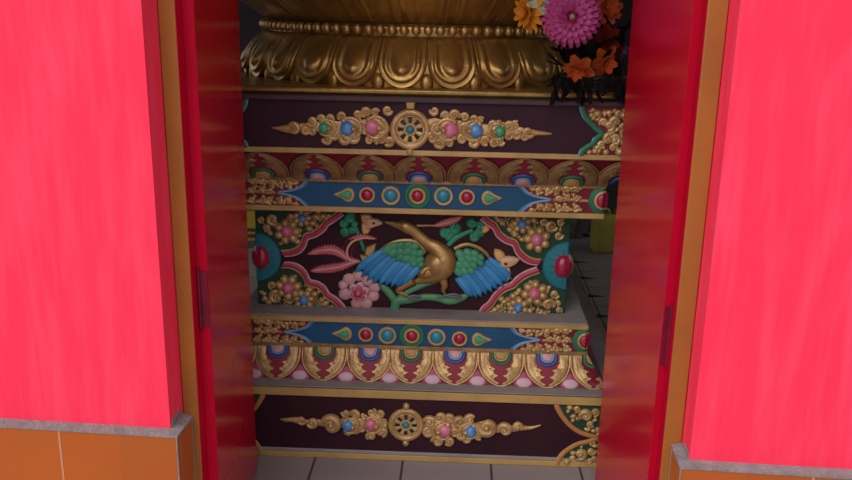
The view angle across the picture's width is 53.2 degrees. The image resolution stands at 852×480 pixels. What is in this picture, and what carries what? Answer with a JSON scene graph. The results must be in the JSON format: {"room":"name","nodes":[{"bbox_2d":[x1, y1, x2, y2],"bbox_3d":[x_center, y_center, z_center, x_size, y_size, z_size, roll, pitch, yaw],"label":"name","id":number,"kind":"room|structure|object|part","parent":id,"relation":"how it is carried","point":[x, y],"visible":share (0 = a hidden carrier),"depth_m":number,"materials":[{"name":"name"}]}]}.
{"room":"house of worship","nodes":[
{"label":"house of worship","id":0,"kind":"room"},
{"bbox_2d":[0,0,851,468],"bbox_3d":[0.071,-0.555,1.825,5.000,3.200,0.140,2,15,5],"label":"wall","id":1,"kind":"structure","parent":0,"point":[89,333],"depth_m":1.91,"materials":[{"name":"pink paint"}]},
{"bbox_2d":[0,408,195,479],"bbox_3d":[-1.526,0.662,2.264,1.847,0.564,0.109,2,15,5],"label":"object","id":2,"kind":"structure","parent":1,"relation":"attached to","point":[29,449],"depth_m":2.11,"materials":[{"name":"orange tile"}]},
{"bbox_2d":[157,0,202,479],"bbox_3d":[-0.590,-0.090,2.052,0.040,2.160,0.045,2,15,5],"label":"trim","id":3,"kind":"structure","parent":1,"relation":"attached to","point":[166,8],"depth_m":2.04,"materials":[{"name":"orange paint"}]},
{"bbox_2d":[174,0,208,479],"bbox_3d":[-0.570,-0.065,2.058,0.002,2.110,0.044,2,15,5],"label":"trim","id":4,"kind":"structure","parent":1,"relation":"attached to","point":[178,3],"depth_m":2.06,"materials":[{"name":"red paint"}]},
{"bbox_2d":[182,0,256,479],"bbox_3d":[-0.570,-0.149,2.353,0.039,2.086,0.598,0,15,-2],"label":"door","id":5,"kind":"structure","parent":1,"relation":"in","point":[211,30],"depth_m":2.28,"materials":[{"name":"red paint"}]},
{"bbox_2d":[595,0,702,479],"bbox_3d":[0.585,-0.101,2.257,0.021,2.086,0.586,1,15,0],"label":"door","id":6,"kind":"structure","parent":1,"relation":"in","point":[664,36],"depth_m":2.21,"materials":[{"name":"red paint"}]},
{"bbox_2d":[655,0,707,479],"bbox_3d":[0.592,-0.018,1.964,0.002,2.110,0.044,2,15,5],"label":"trim","id":7,"kind":"structure","parent":1,"relation":"attached to","point":[705,2],"depth_m":1.96,"materials":[{"name":"red paint"}]},
{"bbox_2d":[659,0,728,479],"bbox_3d":[0.615,-0.041,1.954,0.044,2.160,0.045,2,15,5],"label":"trim","id":8,"kind":"structure","parent":1,"relation":"attached to","point":[717,10],"depth_m":1.93,"materials":[{"name":"orange paint"}]},
{"bbox_2d":[668,443,851,479],"bbox_3d":[1.562,0.797,2.015,1.951,0.545,0.109,2,15,5],"label":"trim","id":9,"kind":"structure","parent":1,"relation":"attached to","point":[681,467],"depth_m":1.97,"materials":[{"name":"orange tile"}]},
{"bbox_2d":[248,236,612,479],"bbox_3d":[0.417,0.201,5.231,6.400,0.062,6.384,2,15,5],"label":"floor","id":10,"kind":"structure","parent":0,"point":[594,270],"depth_m":2.96,"materials":[{"name":"grey tile"}]},
{"bbox_2d":[247,210,255,248],"bbox_3d":[-1.182,-0.120,5.645,0.370,0.285,0.300,2,15,2],"label":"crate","id":11,"kind":"object","parent":10,"relation":"on","point":[251,228],"visible":0.03,"depth_m":5.51,"materials":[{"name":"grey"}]},
{"bbox_2d":[242,92,624,467],"bbox_3d":[-0.021,-0.037,3.568,1.548,1.272,1.589,2,15,2],"label":"pedestal","id":12,"kind":"object","parent":10,"relation":"on","point":[420,295],"visible":0.72,"depth_m":2.97,"materials":[{"name":"multicoloured paint"}]},
{"bbox_2d":[319,119,335,136],"bbox_3d":[-0.313,-0.355,2.694,0.059,0.060,0.020,2,15,2],"label":"gem","id":13,"kind":"object","parent":12,"relation":"on","point":[327,127],"depth_m":2.68,"materials":[{"name":"green metal"}]},
{"bbox_2d":[342,417,359,433],"bbox_3d":[-0.262,0.648,2.968,0.064,0.065,0.020,2,15,2],"label":"gem","id":14,"kind":"object","parent":12,"relation":"on","point":[350,425],"depth_m":2.96,"materials":[{"name":"blue metal"}]},
{"bbox_2d":[341,116,362,139],"bbox_3d":[-0.237,-0.353,2.691,0.075,0.076,0.020,2,15,2],"label":"gem","id":15,"kind":"object","parent":12,"relation":"on","point":[351,126],"depth_m":2.68,"materials":[{"name":"blue metal"}]},
{"bbox_3d":[-0.229,-0.350,2.680,0.025,0.022,0.026,2,15,2],"label":"gem knob","id":16,"kind":"part","parent":12,"relation":"part of","materials":[{"name":"gold metal"}]},
{"bbox_2d":[365,416,383,433],"bbox_3d":[-0.181,0.643,2.963,0.070,0.072,0.020,2,15,2],"label":"gem","id":17,"kind":"object","parent":12,"relation":"on","point":[373,424],"depth_m":2.95,"materials":[{"name":"pink metal"}]},
{"bbox_2d":[366,115,387,139],"bbox_3d":[-0.156,-0.356,2.687,0.078,0.080,0.020,2,15,2],"label":"gem","id":18,"kind":"object","parent":12,"relation":"on","point":[376,125],"depth_m":2.68,"materials":[{"name":"pink metal"}]},
{"bbox_3d":[-0.147,-0.352,2.676,0.026,0.022,0.026,2,15,2],"label":"gem knob","id":19,"kind":"part","parent":12,"relation":"part of","materials":[{"name":"gold metal"}]},
{"bbox_3d":[-0.074,0.169,3.043,0.072,0.077,0.026,2,15,2],"label":"leg","id":20,"kind":"part","parent":12,"relation":"part of","materials":[{"name":"gold metal"}]},
{"bbox_3d":[-0.071,0.712,2.980,0.025,0.028,0.019,2,15,2],"label":"knob","id":21,"kind":"part","parent":12,"relation":"part of","materials":[{"name":"gold metal"}]},
{"bbox_3d":[-0.069,0.578,2.943,0.025,0.028,0.019,2,15,2],"label":"knob","id":22,"kind":"part","parent":12,"relation":"part of","materials":[{"name":"gold metal"}]},
{"bbox_3d":[-0.051,-0.281,2.705,0.026,0.029,0.019,2,15,2],"label":"knob","id":23,"kind":"part","parent":12,"relation":"part of","materials":[{"name":"gold metal"}]},
{"bbox_3d":[-0.049,-0.422,2.665,0.031,0.024,0.019,2,15,2],"label":"knob","id":24,"kind":"part","parent":12,"relation":"part of","materials":[{"name":"gold metal"}]},
{"bbox_3d":[-0.030,-0.081,3.565,1.112,0.377,1.110,2,15,2],"label":"swan panel","id":25,"kind":"part","parent":12,"relation":"part of","materials":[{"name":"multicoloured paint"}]},
{"bbox_3d":[-0.011,-0.554,3.433,1.520,0.166,1.540,2,15,2],"label":"panel","id":26,"kind":"part","parent":12,"relation":"part of","materials":[{"name":"purple paint"}]},
{"bbox_3d":[0.030,-0.058,2.986,0.130,0.026,0.007,2,15,2],"label":"plume stem","id":27,"kind":"part","parent":12,"relation":"part of","materials":[{"name":"gold metal"}]},
{"bbox_2d":[240,0,619,100],"bbox_3d":[-0.006,-0.865,3.335,1.741,0.448,1.739,4,16,12],"label":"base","id":28,"kind":"object","parent":12,"relation":"on","point":[435,48],"visible":0.7,"depth_m":2.75,"materials":[{"name":"metal"}]},
{"bbox_3d":[-0.029,0.445,3.709,1.520,0.266,1.540,2,15,2],"label":"panel","id":29,"kind":"part","parent":12,"relation":"part of","materials":[{"name":"red paint"}]},
{"bbox_3d":[-0.010,-0.645,3.409,1.548,0.016,1.572,2,15,2],"label":"cornice","id":30,"kind":"part","parent":12,"relation":"part of","materials":[{"name":"gold metal"}]},
{"bbox_3d":[0.044,0.666,2.948,0.025,0.022,0.026,2,15,2],"label":"gem knob","id":31,"kind":"part","parent":12,"relation":"part of","materials":[{"name":"gold metal"}]},
{"bbox_2d":[431,422,450,440],"bbox_3d":[0.053,0.663,2.958,0.075,0.076,0.020,2,15,2],"label":"gem","id":32,"kind":"object","parent":12,"relation":"on","point":[440,431],"depth_m":2.95,"materials":[{"name":"pink metal"}]},
{"bbox_3d":[0.056,-0.344,2.669,0.026,0.022,0.026,2,15,2],"label":"gem knob","id":33,"kind":"part","parent":12,"relation":"part of","materials":[{"name":"gold metal"}]},
{"bbox_3d":[0.063,0.166,3.037,0.033,0.069,0.024,2,15,2],"label":"leg","id":34,"kind":"part","parent":12,"relation":"part of","materials":[{"name":"gold metal"}]},
{"bbox_2d":[435,118,457,141],"bbox_3d":[0.066,-0.347,2.680,0.077,0.079,0.020,2,15,2],"label":"gem","id":35,"kind":"object","parent":12,"relation":"on","point":[446,129],"depth_m":2.67,"materials":[{"name":"pink metal"}]},
{"bbox_2d":[458,423,475,439],"bbox_3d":[0.145,0.664,2.955,0.067,0.069,0.020,2,15,2],"label":"gem","id":36,"kind":"object","parent":12,"relation":"on","point":[466,431],"depth_m":2.94,"materials":[{"name":"blue metal"}]},
{"bbox_3d":[0.138,-0.342,2.667,0.024,0.020,0.026,2,15,2],"label":"gem knob","id":37,"kind":"part","parent":12,"relation":"part of","materials":[{"name":"gold metal"}]},
{"bbox_2d":[462,120,482,141],"bbox_3d":[0.147,-0.344,2.677,0.071,0.072,0.020,2,15,2],"label":"gem","id":38,"kind":"object","parent":12,"relation":"on","point":[472,130],"depth_m":2.67,"materials":[{"name":"blue metal"}]},
{"bbox_2d":[488,122,505,140],"bbox_3d":[0.223,-0.341,2.675,0.058,0.059,0.020,2,15,2],"label":"gem","id":39,"kind":"object","parent":12,"relation":"on","point":[496,130],"depth_m":2.67,"materials":[{"name":"green metal"}]},
{"bbox_2d":[544,14,631,105],"bbox_3d":[0.529,-0.592,2.701,0.322,0.300,0.357,2,15,2],"label":"flower basket","id":40,"kind":"object","parent":12,"relation":"on","point":[616,82],"visible":0.67,"depth_m":2.63,"materials":[{"name":"black wicker"}]},
{"bbox_2d":[513,0,544,33],"bbox_3d":[0.323,-0.714,2.658,0.099,0.140,0.122,2,15,2],"label":"flower","id":41,"kind":"object","parent":40,"relation":"in","point":[527,16],"visible":0.96,"depth_m":2.64,"materials":[{"name":"orange plant"}]},
{"bbox_2d":[527,0,549,14],"bbox_3d":[0.370,-0.730,2.619,0.076,0.082,0.108,13,19,36],"label":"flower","id":42,"kind":"object","parent":40,"relation":"in","point":[532,3],"visible":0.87,"depth_m":2.61,"materials":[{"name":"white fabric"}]},
{"bbox_2d":[540,0,602,48],"bbox_3d":[0.445,-0.683,2.603,0.193,0.193,0.098,2,15,2],"label":"flower","id":43,"kind":"object","parent":40,"relation":"in","point":[572,21],"visible":1,"depth_m":2.58,"materials":[{"name":"plant"}]},
{"bbox_2d":[562,54,595,84],"bbox_3d":[0.482,-0.530,2.651,0.093,0.099,0.080,-6,17,-23],"label":"flower","id":44,"kind":"object","parent":40,"relation":"hanging from","point":[577,68],"visible":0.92,"depth_m":2.64,"materials":[{"name":"plant"}]},
{"bbox_2d":[558,71,626,91],"bbox_3d":[0.550,-0.519,2.781,0.240,0.050,0.240,2,15,2],"label":"vase","id":45,"kind":"object","parent":40,"relation":"on","point":[618,77],"depth_m":2.69,"materials":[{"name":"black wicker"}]},
{"bbox_2d":[590,46,620,75],"bbox_3d":[0.564,-0.557,2.663,0.083,0.104,0.092,10,18,29],"label":"flower","id":46,"kind":"object","parent":40,"relation":"hanging from","point":[605,65],"visible":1,"depth_m":2.65,"materials":[{"name":"plant"}]},
{"bbox_2d":[592,23,622,51],"bbox_3d":[0.570,-0.624,2.674,0.082,0.115,0.084,11,18,31],"label":"flower","id":47,"kind":"object","parent":40,"relation":"in","point":[607,32],"visible":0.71,"depth_m":2.67,"materials":[{"name":"red plant"}]},
{"bbox_2d":[594,0,622,24],"bbox_3d":[0.572,-0.733,2.675,0.107,0.113,0.064,2,15,2],"label":"flower","id":48,"kind":"object","parent":40,"relation":"in","point":[610,8],"visible":0.94,"depth_m":2.67,"materials":[{"name":"plant"}]},
{"bbox_2d":[616,41,628,60],"bbox_3d":[0.608,-0.608,2.714,0.085,0.074,0.050,7,17,21],"label":"flower","id":49,"kind":"object","parent":40,"relation":"on","point":[625,47],"visible":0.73,"depth_m":2.71,"materials":[{"name":"purple plant"}]},
{"bbox_2d":[570,218,591,238],"bbox_3d":[1.044,-0.216,5.987,0.321,0.363,0.294,2,15,5],"label":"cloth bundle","id":50,"kind":"object","parent":10,"relation":"on","point":[579,228],"visible":0.28,"depth_m":5.91,"materials":[{"name":"grey fabric"}]},
{"bbox_2d":[590,208,616,253],"bbox_3d":[1.196,-0.069,5.596,0.200,0.296,0.156,0,15,-4],"label":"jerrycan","id":51,"kind":"object","parent":10,"relation":"on","point":[602,234],"visible":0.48,"depth_m":5.53,"materials":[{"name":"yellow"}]},
{"bbox_2d":[604,180,618,211],"bbox_3d":[1.531,-0.320,6.066,0.620,0.540,0.346,2,15,2],"label":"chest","id":52,"kind":"object","parent":10,"relation":"on","point":[612,190],"visible":0.02,"depth_m":5.92,"materials":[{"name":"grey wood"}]},
{"bbox_2d":[238,0,632,72],"bbox_3d":[0.621,-1.932,6.659,6.400,3.300,0.120,2,15,5],"label":"wall","id":53,"kind":"structure","parent":0,"point":[249,19],"depth_m":6.81,"materials":[{"name":"red paint"}]}
]}

